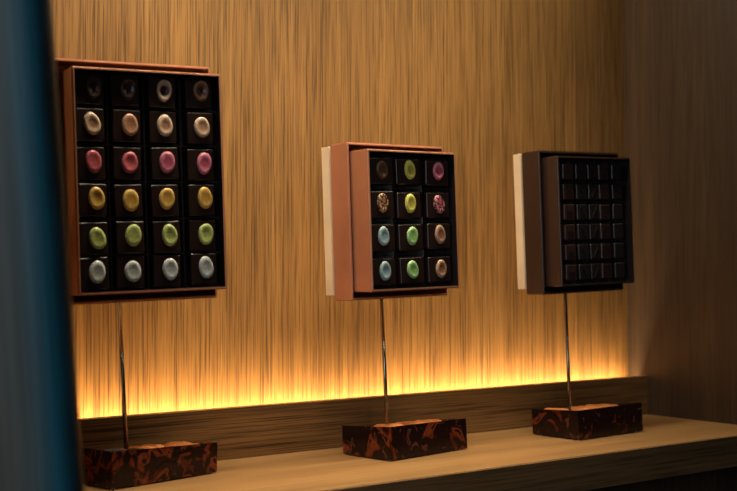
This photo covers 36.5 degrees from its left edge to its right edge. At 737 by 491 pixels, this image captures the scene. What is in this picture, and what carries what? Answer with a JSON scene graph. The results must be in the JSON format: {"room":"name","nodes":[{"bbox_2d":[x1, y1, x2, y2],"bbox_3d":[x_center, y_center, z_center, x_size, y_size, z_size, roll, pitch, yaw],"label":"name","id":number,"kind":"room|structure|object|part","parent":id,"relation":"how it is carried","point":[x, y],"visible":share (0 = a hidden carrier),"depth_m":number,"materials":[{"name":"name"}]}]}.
{"room":"food shop","nodes":[
{"label":"food shop","id":0,"kind":"room"},
{"bbox_2d":[52,0,627,417],"bbox_3d":[-0.456,-0.149,1.142,2.095,0.860,0.030,1,-2,-36],"label":"wall","id":1,"kind":"structure","parent":0,"point":[486,83],"depth_m":1.44,"materials":[{"name":"brown wood"}]},
{"bbox_2d":[80,375,647,460],"bbox_3d":[-0.426,0.210,1.090,2.095,0.058,0.013,1,-2,-36],"label":"trim","id":2,"kind":"structure","parent":1,"relation":"attached to","point":[289,427],"depth_m":1.36,"materials":[{"name":"brown wood"}]},
{"bbox_2d":[84,414,736,490],"bbox_3d":[-0.368,0.256,1.008,2.095,0.040,0.266,1,-2,-36],"label":"wooden shelf","id":3,"kind":"object","parent":1,"relation":"attached to","point":[518,459],"visible":0.56,"depth_m":1.27,"materials":[{"name":"brown wood"}]},
{"bbox_2d":[82,303,216,489],"bbox_3d":[-0.247,0.026,1.174,0.106,0.431,0.174,-2,-3,42],"label":"display stand","id":4,"kind":"object","parent":3,"relation":"on","point":[112,469],"visible":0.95,"depth_m":1.13,"materials":[{"name":"brown stone"}]},
{"bbox_3d":[-0.257,0.130,1.164,0.005,0.160,0.046,1,-2,-24],"label":"rod","id":5,"kind":"part","parent":4,"relation":"part of","materials":[{"name":"silver metal"}]},
{"bbox_2d":[56,58,226,304],"bbox_3d":[-0.240,-0.066,1.157,0.179,0.255,0.067,1,-2,-30],"label":"box","id":6,"kind":"object","parent":4,"relation":"attached to","point":[65,67],"visible":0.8,"depth_m":1.15,"materials":[{"name":"brown cardboard"}]},
{"bbox_2d":[74,71,103,106],"bbox_3d":[-0.280,-0.157,1.114,0.029,0.032,0.017,0,-1,-30],"label":"chocolate","id":7,"kind":"object","parent":6,"relation":"in","point":[89,86],"visible":0.98,"depth_m":1.11,"materials":[{"name":"food"}]},
{"bbox_2d":[76,108,104,141],"bbox_3d":[-0.279,-0.120,1.113,0.030,0.034,0.017,1,-2,-30],"label":"chocolate","id":8,"kind":"object","parent":6,"relation":"in","point":[89,121],"visible":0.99,"depth_m":1.11,"materials":[{"name":"black food"}]},
{"bbox_2d":[77,147,105,180],"bbox_3d":[-0.278,-0.081,1.113,0.031,0.034,0.017,1,-2,-30],"label":"chocolate","id":9,"kind":"object","parent":6,"relation":"in","point":[90,160],"visible":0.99,"depth_m":1.11,"materials":[{"name":"food"}]},
{"bbox_2d":[78,183,106,216],"bbox_3d":[-0.276,-0.045,1.112,0.029,0.032,0.017,0,-1,-30],"label":"chocolate","id":10,"kind":"object","parent":6,"relation":"in","point":[92,198],"visible":1,"depth_m":1.11,"materials":[{"name":"brown food"}]},
{"bbox_2d":[79,222,107,255],"bbox_3d":[-0.275,-0.007,1.112,0.030,0.034,0.017,1,-2,-30],"label":"chocolate","id":11,"kind":"object","parent":6,"relation":"in","point":[93,236],"visible":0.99,"depth_m":1.11,"materials":[{"name":"food"}]},
{"bbox_2d":[80,257,109,290],"bbox_3d":[-0.274,0.028,1.112,0.031,0.034,0.017,1,-2,-30],"label":"chocolate","id":12,"kind":"object","parent":6,"relation":"in","point":[94,270],"visible":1,"depth_m":1.10,"materials":[{"name":"white food"}]},
{"bbox_2d":[106,74,138,107],"bbox_3d":[-0.249,-0.157,1.132,0.031,0.034,0.017,1,-2,-30],"label":"chocolate","id":13,"kind":"object","parent":6,"relation":"in","point":[122,89],"visible":1,"depth_m":1.13,"materials":[{"name":"food"}]},
{"bbox_2d":[109,109,139,143],"bbox_3d":[-0.247,-0.120,1.132,0.029,0.033,0.017,0,-1,-30],"label":"chocolate","id":14,"kind":"object","parent":6,"relation":"in","point":[124,125],"visible":1,"depth_m":1.13,"materials":[{"name":"food"}]},
{"bbox_2d":[109,147,140,180],"bbox_3d":[-0.246,-0.083,1.132,0.029,0.032,0.017,0,-1,-30],"label":"chocolate","id":15,"kind":"object","parent":6,"relation":"in","point":[124,162],"visible":1,"depth_m":1.13,"materials":[{"name":"black food"}]},
{"bbox_2d":[110,184,142,217],"bbox_3d":[-0.245,-0.045,1.131,0.031,0.034,0.017,1,-2,-30],"label":"chocolate","id":16,"kind":"object","parent":6,"relation":"in","point":[126,200],"visible":1,"depth_m":1.12,"materials":[{"name":"brown food"}]},
{"bbox_2d":[112,221,144,253],"bbox_3d":[-0.243,-0.008,1.131,0.030,0.034,0.017,1,-2,-30],"label":"chocolate","id":17,"kind":"object","parent":6,"relation":"in","point":[128,236],"visible":1,"depth_m":1.12,"materials":[{"name":"food"}]},
{"bbox_2d":[113,256,143,287],"bbox_3d":[-0.243,0.027,1.131,0.029,0.032,0.017,0,-1,-30],"label":"chocolate","id":18,"kind":"object","parent":6,"relation":"in","point":[128,271],"visible":1,"depth_m":1.12,"materials":[{"name":"food"}]},
{"bbox_2d":[144,75,174,109],"bbox_3d":[-0.215,-0.158,1.151,0.029,0.032,0.017,-1,-1,-30],"label":"chocolate","id":19,"kind":"object","parent":6,"relation":"in","point":[159,91],"visible":1,"depth_m":1.15,"materials":[{"name":"food"}]},
{"bbox_2d":[145,111,176,143],"bbox_3d":[-0.214,-0.121,1.152,0.030,0.034,0.017,1,-2,-30],"label":"chocolate","id":20,"kind":"object","parent":6,"relation":"in","point":[160,126],"visible":1,"depth_m":1.15,"materials":[{"name":"black food"}]},
{"bbox_2d":[147,148,178,179],"bbox_3d":[-0.212,-0.084,1.151,0.031,0.034,0.017,1,-2,-30],"label":"chocolate","id":21,"kind":"object","parent":6,"relation":"in","point":[162,163],"visible":1,"depth_m":1.15,"materials":[{"name":"food"}]},
{"bbox_2d":[147,185,178,216],"bbox_3d":[-0.211,-0.046,1.150,0.031,0.034,0.017,1,-2,-30],"label":"chocolate","id":22,"kind":"object","parent":6,"relation":"in","point":[162,200],"visible":1,"depth_m":1.14,"materials":[{"name":"food"}]},
{"bbox_2d":[148,221,180,253],"bbox_3d":[-0.210,-0.009,1.151,0.031,0.034,0.017,1,-2,-30],"label":"chocolate","id":23,"kind":"object","parent":6,"relation":"in","point":[164,236],"visible":1,"depth_m":1.14,"materials":[{"name":"food"}]},
{"bbox_2d":[149,255,180,286],"bbox_3d":[-0.209,0.026,1.151,0.029,0.032,0.017,0,-1,-30],"label":"chocolate","id":24,"kind":"object","parent":6,"relation":"in","point":[164,270],"visible":1,"depth_m":1.14,"materials":[{"name":"food"}]},
{"bbox_2d":[180,77,211,109],"bbox_3d":[-0.181,-0.160,1.172,0.030,0.034,0.017,1,-2,-30],"label":"chocolate","id":25,"kind":"object","parent":6,"relation":"in","point":[195,91],"visible":1,"depth_m":1.17,"materials":[{"name":"black food"}]},
{"bbox_2d":[182,112,212,144],"bbox_3d":[-0.179,-0.122,1.172,0.030,0.034,0.017,1,-2,-30],"label":"chocolate","id":26,"kind":"object","parent":6,"relation":"in","point":[197,127],"visible":1,"depth_m":1.17,"materials":[{"name":"food"}]},
{"bbox_2d":[182,149,213,180],"bbox_3d":[-0.178,-0.084,1.171,0.030,0.034,0.017,1,-2,-30],"label":"chocolate","id":27,"kind":"object","parent":6,"relation":"in","point":[197,163],"visible":1,"depth_m":1.17,"materials":[{"name":"food"}]},
{"bbox_2d":[183,185,214,215],"bbox_3d":[-0.177,-0.047,1.171,0.030,0.034,0.017,1,-2,-30],"label":"chocolate","id":28,"kind":"object","parent":6,"relation":"in","point":[198,199],"visible":1,"depth_m":1.16,"materials":[{"name":"brown food"}]},
{"bbox_2d":[185,220,214,250],"bbox_3d":[-0.176,-0.010,1.171,0.029,0.032,0.017,0,-1,-30],"label":"chocolate","id":29,"kind":"object","parent":6,"relation":"in","point":[199,234],"visible":1,"depth_m":1.17,"materials":[{"name":"food"}]},
{"bbox_2d":[186,253,216,284],"bbox_3d":[-0.174,0.025,1.171,0.029,0.032,0.017,-1,-1,-30],"label":"chocolate","id":30,"kind":"object","parent":6,"relation":"in","point":[201,269],"visible":1,"depth_m":1.17,"materials":[{"name":"food"}]},
{"bbox_2d":[321,147,466,460],"bbox_3d":[0.032,0.063,1.336,0.152,0.366,0.097,2,-3,-45],"label":"display stand","id":31,"kind":"object","parent":3,"relation":"on","point":[388,441],"visible":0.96,"depth_m":1.31,"materials":[{"name":"brown stone"}]},
{"bbox_3d":[0.019,0.134,1.336,0.005,0.160,0.051,0,-2,-8],"label":"rod","id":32,"kind":"part","parent":31,"relation":"part of","materials":[{"name":"silver metal"}]},
{"bbox_2d":[330,142,458,300],"bbox_3d":[0.036,-0.029,1.331,0.154,0.188,0.066,1,-2,-37],"label":"box","id":33,"kind":"object","parent":31,"relation":"attached to","point":[354,256],"visible":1,"depth_m":1.30,"materials":[{"name":"orange cardboard"}]},
{"bbox_2d":[369,157,392,184],"bbox_3d":[0.011,-0.086,1.290,0.036,0.032,0.017,1,-2,-37],"label":"chocolate","id":34,"kind":"object","parent":33,"relation":"in","point":[380,168],"visible":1,"depth_m":1.28,"materials":[{"name":"brown food"}]},
{"bbox_2d":[370,191,393,217],"bbox_3d":[0.012,-0.047,1.289,0.037,0.032,0.017,1,-2,-37],"label":"chocolate","id":35,"kind":"object","parent":33,"relation":"in","point":[382,204],"visible":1,"depth_m":1.28,"materials":[{"name":"brown food"}]},
{"bbox_2d":[371,224,394,250],"bbox_3d":[0.013,-0.009,1.288,0.036,0.030,0.017,0,-2,-37],"label":"chocolate","id":36,"kind":"object","parent":33,"relation":"in","point":[383,239],"visible":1,"depth_m":1.28,"materials":[{"name":"food"}]},
{"bbox_2d":[373,259,394,284],"bbox_3d":[0.014,0.030,1.288,0.036,0.031,0.017,0,-2,-38],"label":"chocolate","id":37,"kind":"object","parent":33,"relation":"in","point":[383,269],"visible":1,"depth_m":1.28,"materials":[{"name":"blue food"}]},
{"bbox_2d":[392,159,419,184],"bbox_3d":[0.043,-0.086,1.315,0.037,0.032,0.017,1,-2,-37],"label":"chocolate","id":38,"kind":"object","parent":33,"relation":"in","point":[405,171],"visible":1,"depth_m":1.31,"materials":[{"name":"brown food"}]},
{"bbox_2d":[393,193,420,218],"bbox_3d":[0.044,-0.047,1.315,0.037,0.032,0.017,1,-2,-37],"label":"chocolate","id":39,"kind":"object","parent":33,"relation":"in","point":[406,205],"visible":1,"depth_m":1.31,"materials":[{"name":"food"}]},
{"bbox_2d":[395,224,422,250],"bbox_3d":[0.046,-0.009,1.314,0.037,0.032,0.017,1,-2,-37],"label":"chocolate","id":40,"kind":"object","parent":33,"relation":"in","point":[408,237],"visible":1,"depth_m":1.30,"materials":[{"name":"food"}]},
{"bbox_2d":[396,257,423,283],"bbox_3d":[0.048,0.029,1.313,0.037,0.032,0.017,1,-2,-37],"label":"chocolate","id":41,"kind":"object","parent":33,"relation":"in","point":[410,270],"visible":1,"depth_m":1.30,"materials":[{"name":"food"}]},
{"bbox_2d":[421,160,447,186],"bbox_3d":[0.079,-0.086,1.341,0.036,0.030,0.017,1,-3,-37],"label":"chocolate","id":42,"kind":"object","parent":33,"relation":"in","point":[433,173],"visible":1,"depth_m":1.33,"materials":[{"name":"food"}]},
{"bbox_2d":[422,193,448,218],"bbox_3d":[0.080,-0.048,1.341,0.036,0.030,0.017,-1,-1,-37],"label":"chocolate","id":43,"kind":"object","parent":33,"relation":"in","point":[434,205],"visible":1,"depth_m":1.33,"materials":[{"name":"food"}]},
{"bbox_2d":[423,223,449,248],"bbox_3d":[0.081,-0.011,1.340,0.036,0.031,0.017,-1,-2,-38],"label":"chocolate","id":44,"kind":"object","parent":33,"relation":"in","point":[435,235],"visible":1,"depth_m":1.33,"materials":[{"name":"brown food"}]},
{"bbox_2d":[424,256,450,282],"bbox_3d":[0.082,0.029,1.340,0.037,0.032,0.017,1,-2,-37],"label":"chocolate","id":45,"kind":"object","parent":33,"relation":"in","point":[436,269],"visible":0.98,"depth_m":1.33,"materials":[{"name":"brown food"}]},
{"bbox_2d":[513,154,642,439],"bbox_3d":[0.281,0.062,1.496,0.152,0.377,0.096,1,-3,-40],"label":"display stand","id":46,"kind":"object","parent":3,"relation":"on","point":[587,421],"visible":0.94,"depth_m":1.47,"materials":[{"name":"brown stone"}]},
{"bbox_3d":[0.266,0.136,1.496,0.005,0.164,0.058,0,-2,5],"label":"rod","id":47,"kind":"part","parent":46,"relation":"part of","materials":[{"name":"silver metal"}]},
{"bbox_2d":[522,151,633,294],"bbox_3d":[0.283,-0.031,1.493,0.153,0.193,0.061,1,-2,-33],"label":"box","id":48,"kind":"object","parent":46,"relation":"attached to","point":[540,169],"visible":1,"depth_m":1.47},
{"bbox_2d":[559,164,572,179],"bbox_3d":[0.257,-0.096,1.456,0.019,0.021,0.011,0,-2,-33],"label":"chocolate","id":49,"kind":"object","parent":48,"relation":"in","point":[565,170],"visible":0.85,"depth_m":1.45,"materials":[{"name":"brown food"}]},
{"bbox_2d":[560,184,573,199],"bbox_3d":[0.258,-0.070,1.456,0.019,0.022,0.011,1,-2,-33],"label":"chocolate","id":50,"kind":"object","parent":48,"relation":"in","point":[566,190],"visible":0.87,"depth_m":1.45,"materials":[{"name":"brown food"}]},
{"bbox_2d":[560,204,574,220],"bbox_3d":[0.259,-0.043,1.455,0.019,0.021,0.011,0,-2,-33],"label":"chocolate","id":51,"kind":"object","parent":48,"relation":"in","point":[567,210],"visible":0.84,"depth_m":1.45,"materials":[{"name":"brown food"}]},
{"bbox_2d":[561,224,574,240],"bbox_3d":[0.260,-0.017,1.455,0.019,0.021,0.011,1,-2,-33],"label":"chocolate","id":52,"kind":"object","parent":48,"relation":"in","point":[567,230],"visible":0.81,"depth_m":1.45,"materials":[{"name":"brown food"}]},
{"bbox_2d":[562,244,575,260],"bbox_3d":[0.261,0.009,1.455,0.019,0.021,0.011,1,-2,-33],"label":"chocolate","id":53,"kind":"object","parent":48,"relation":"in","point":[568,251],"visible":0.88,"depth_m":1.45,"materials":[{"name":"brown food"}]},
{"bbox_2d":[563,265,576,280],"bbox_3d":[0.262,0.035,1.454,0.019,0.021,0.011,0,-2,-33],"label":"chocolate","id":54,"kind":"object","parent":48,"relation":"in","point":[569,271],"visible":0.89,"depth_m":1.45,"materials":[{"name":"brown food"}]},
{"bbox_2d":[573,164,585,179],"bbox_3d":[0.277,-0.097,1.468,0.019,0.021,0.011,-1,-1,-33],"label":"chocolate","id":55,"kind":"object","parent":48,"relation":"in","point":[579,170],"visible":1,"depth_m":1.46,"materials":[{"name":"brown food"}]},
{"bbox_2d":[573,184,586,199],"bbox_3d":[0.277,-0.070,1.468,0.020,0.022,0.011,1,-2,-33],"label":"chocolate","id":56,"kind":"object","parent":48,"relation":"in","point":[580,193],"visible":1,"depth_m":1.46,"materials":[{"name":"brown food"}]},
{"bbox_2d":[574,204,587,219],"bbox_3d":[0.278,-0.044,1.468,0.019,0.021,0.011,1,-2,-33],"label":"chocolate","id":57,"kind":"object","parent":48,"relation":"in","point":[580,210],"visible":1,"depth_m":1.46,"materials":[{"name":"brown food"}]},
{"bbox_2d":[575,224,587,239],"bbox_3d":[0.279,-0.018,1.468,0.019,0.021,0.011,1,-2,-33],"label":"chocolate","id":58,"kind":"object","parent":48,"relation":"in","point":[581,230],"visible":1,"depth_m":1.46,"materials":[{"name":"brown food"}]},
{"bbox_2d":[575,244,588,259],"bbox_3d":[0.280,0.009,1.467,0.019,0.022,0.011,1,-2,-33],"label":"chocolate","id":59,"kind":"object","parent":48,"relation":"in","point":[582,250],"visible":1,"depth_m":1.46,"materials":[{"name":"brown food"}]},
{"bbox_2d":[576,264,589,279],"bbox_3d":[0.281,0.035,1.467,0.019,0.022,0.011,1,-2,-33],"label":"chocolate","id":60,"kind":"object","parent":48,"relation":"in","point":[583,273],"visible":1,"depth_m":1.46,"materials":[{"name":"brown food"}]},
{"bbox_2d":[585,164,597,179],"bbox_3d":[0.295,-0.097,1.480,0.019,0.022,0.011,1,-2,-33],"label":"chocolate","id":61,"kind":"object","parent":48,"relation":"in","point":[591,169],"visible":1,"depth_m":1.48,"materials":[{"name":"brown food"}]},
{"bbox_2d":[586,184,598,199],"bbox_3d":[0.295,-0.071,1.480,0.019,0.021,0.011,-1,-1,-33],"label":"chocolate","id":62,"kind":"object","parent":48,"relation":"in","point":[592,189],"visible":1,"depth_m":1.48,"materials":[{"name":"brown food"}]},
{"bbox_2d":[587,204,599,219],"bbox_3d":[0.296,-0.044,1.480,0.020,0.022,0.011,1,-2,-33],"label":"chocolate","id":63,"kind":"object","parent":48,"relation":"in","point":[592,209],"visible":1,"depth_m":1.47,"materials":[{"name":"brown food"}]},
{"bbox_2d":[588,224,599,239],"bbox_3d":[0.297,-0.018,1.479,0.019,0.021,0.011,1,-2,-33],"label":"chocolate","id":64,"kind":"object","parent":48,"relation":"in","point":[593,229],"visible":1,"depth_m":1.47,"materials":[{"name":"brown food"}]},
{"bbox_2d":[588,244,600,259],"bbox_3d":[0.298,0.008,1.479,0.019,0.021,0.011,1,-2,-33],"label":"chocolate","id":65,"kind":"object","parent":48,"relation":"in","point":[594,249],"visible":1,"depth_m":1.47,"materials":[{"name":"brown food"}]},
{"bbox_2d":[589,263,601,279],"bbox_3d":[0.299,0.034,1.478,0.020,0.022,0.011,1,-2,-33],"label":"chocolate","id":66,"kind":"object","parent":48,"relation":"in","point":[594,269],"visible":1,"depth_m":1.47,"materials":[{"name":"brown food"}]},
{"bbox_2d":[597,164,608,179],"bbox_3d":[0.311,-0.098,1.491,0.019,0.022,0.011,1,-2,-33],"label":"chocolate","id":67,"kind":"object","parent":48,"relation":"in","point":[602,169],"visible":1,"depth_m":1.49,"materials":[{"name":"brown food"}]},
{"bbox_2d":[598,184,608,199],"bbox_3d":[0.312,-0.071,1.490,0.019,0.021,0.011,1,-2,-33],"label":"chocolate","id":68,"kind":"object","parent":48,"relation":"in","point":[603,189],"visible":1,"depth_m":1.49,"materials":[{"name":"brown food"}]},
{"bbox_2d":[599,204,609,219],"bbox_3d":[0.313,-0.044,1.490,0.019,0.021,0.011,1,-2,-33],"label":"chocolate","id":69,"kind":"object","parent":48,"relation":"in","point":[604,209],"visible":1,"depth_m":1.49,"materials":[{"name":"brown food"}]},
{"bbox_2d":[599,224,610,239],"bbox_3d":[0.314,-0.018,1.490,0.020,0.022,0.011,1,-2,-33],"label":"chocolate","id":70,"kind":"object","parent":48,"relation":"in","point":[605,233],"visible":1,"depth_m":1.49,"materials":[{"name":"brown food"}]},
{"bbox_2d":[600,243,610,258],"bbox_3d":[0.315,0.008,1.489,0.019,0.021,0.011,0,-2,-33],"label":"chocolate","id":71,"kind":"object","parent":48,"relation":"in","point":[605,247],"visible":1,"depth_m":1.48,"materials":[{"name":"brown food"}]},
{"bbox_2d":[601,263,611,278],"bbox_3d":[0.316,0.034,1.489,0.019,0.021,0.011,-1,-1,-33],"label":"chocolate","id":72,"kind":"object","parent":48,"relation":"in","point":[606,268],"visible":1,"depth_m":1.48,"materials":[{"name":"brown food"}]},
{"bbox_2d":[608,165,620,180],"bbox_3d":[0.331,-0.098,1.504,0.019,0.021,0.010,0,-2,-33],"label":"chocolate","id":73,"kind":"object","parent":48,"relation":"in","point":[614,171],"visible":1,"depth_m":1.50,"materials":[{"name":"brown food"}]},
{"bbox_2d":[609,184,621,199],"bbox_3d":[0.332,-0.072,1.504,0.020,0.022,0.010,1,-2,-33],"label":"chocolate","id":74,"kind":"object","parent":48,"relation":"in","point":[615,190],"visible":1,"depth_m":1.50,"materials":[{"name":"brown food"}]},
{"bbox_2d":[610,204,622,219],"bbox_3d":[0.333,-0.045,1.504,0.019,0.022,0.010,1,-2,-33],"label":"chocolate","id":75,"kind":"object","parent":48,"relation":"in","point":[616,210],"visible":1,"depth_m":1.50,"materials":[{"name":"black food"}]},
{"bbox_2d":[610,223,623,238],"bbox_3d":[0.334,-0.019,1.503,0.020,0.022,0.010,1,-2,-33],"label":"chocolate","id":76,"kind":"object","parent":48,"relation":"in","point":[616,230],"visible":1,"depth_m":1.50,"materials":[{"name":"black food"}]},
{"bbox_2d":[611,243,623,258],"bbox_3d":[0.334,0.007,1.503,0.019,0.021,0.010,-1,-1,-33],"label":"chocolate","id":77,"kind":"object","parent":48,"relation":"in","point":[617,249],"visible":1,"depth_m":1.50,"materials":[{"name":"black food"}]},
{"bbox_2d":[612,262,624,277],"bbox_3d":[0.335,0.033,1.503,0.019,0.022,0.010,1,-2,-33],"label":"chocolate","id":78,"kind":"object","parent":48,"relation":"in","point":[618,269],"visible":1,"depth_m":1.50,"materials":[{"name":"brown food"}]},
{"bbox_2d":[586,466,736,490],"bbox_3d":[-0.325,0.854,0.932,2.095,1.160,0.020,1,-2,-36],"label":"wall","id":79,"kind":"structure","parent":0,"point":[725,479],"depth_m":1.49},
{"bbox_2d":[623,0,736,424],"bbox_3d":[0.498,0.444,1.618,0.030,2.020,0.343,1,-2,-36],"label":"wall","id":80,"kind":"structure","parent":0,"point":[680,56],"depth_m":1.65,"materials":[{"name":"brown wood"}]},
{"bbox_3d":[0.164,1.428,0.068,4.295,0.050,2.403,1,-2,-36],"label":"floor","id":81,"kind":"structure","parent":0,"visible":0},
{"bbox_2d":[0,0,84,490],"bbox_3d":[-0.282,0.451,0.662,0.407,2.083,0.079,0,-2,-18],"label":"panel","id":82,"kind":"object","parent":81,"relation":"on","point":[41,444],"visible":1,"depth_m":0.68,"materials":[{"name":"blue wood"}]}
]}

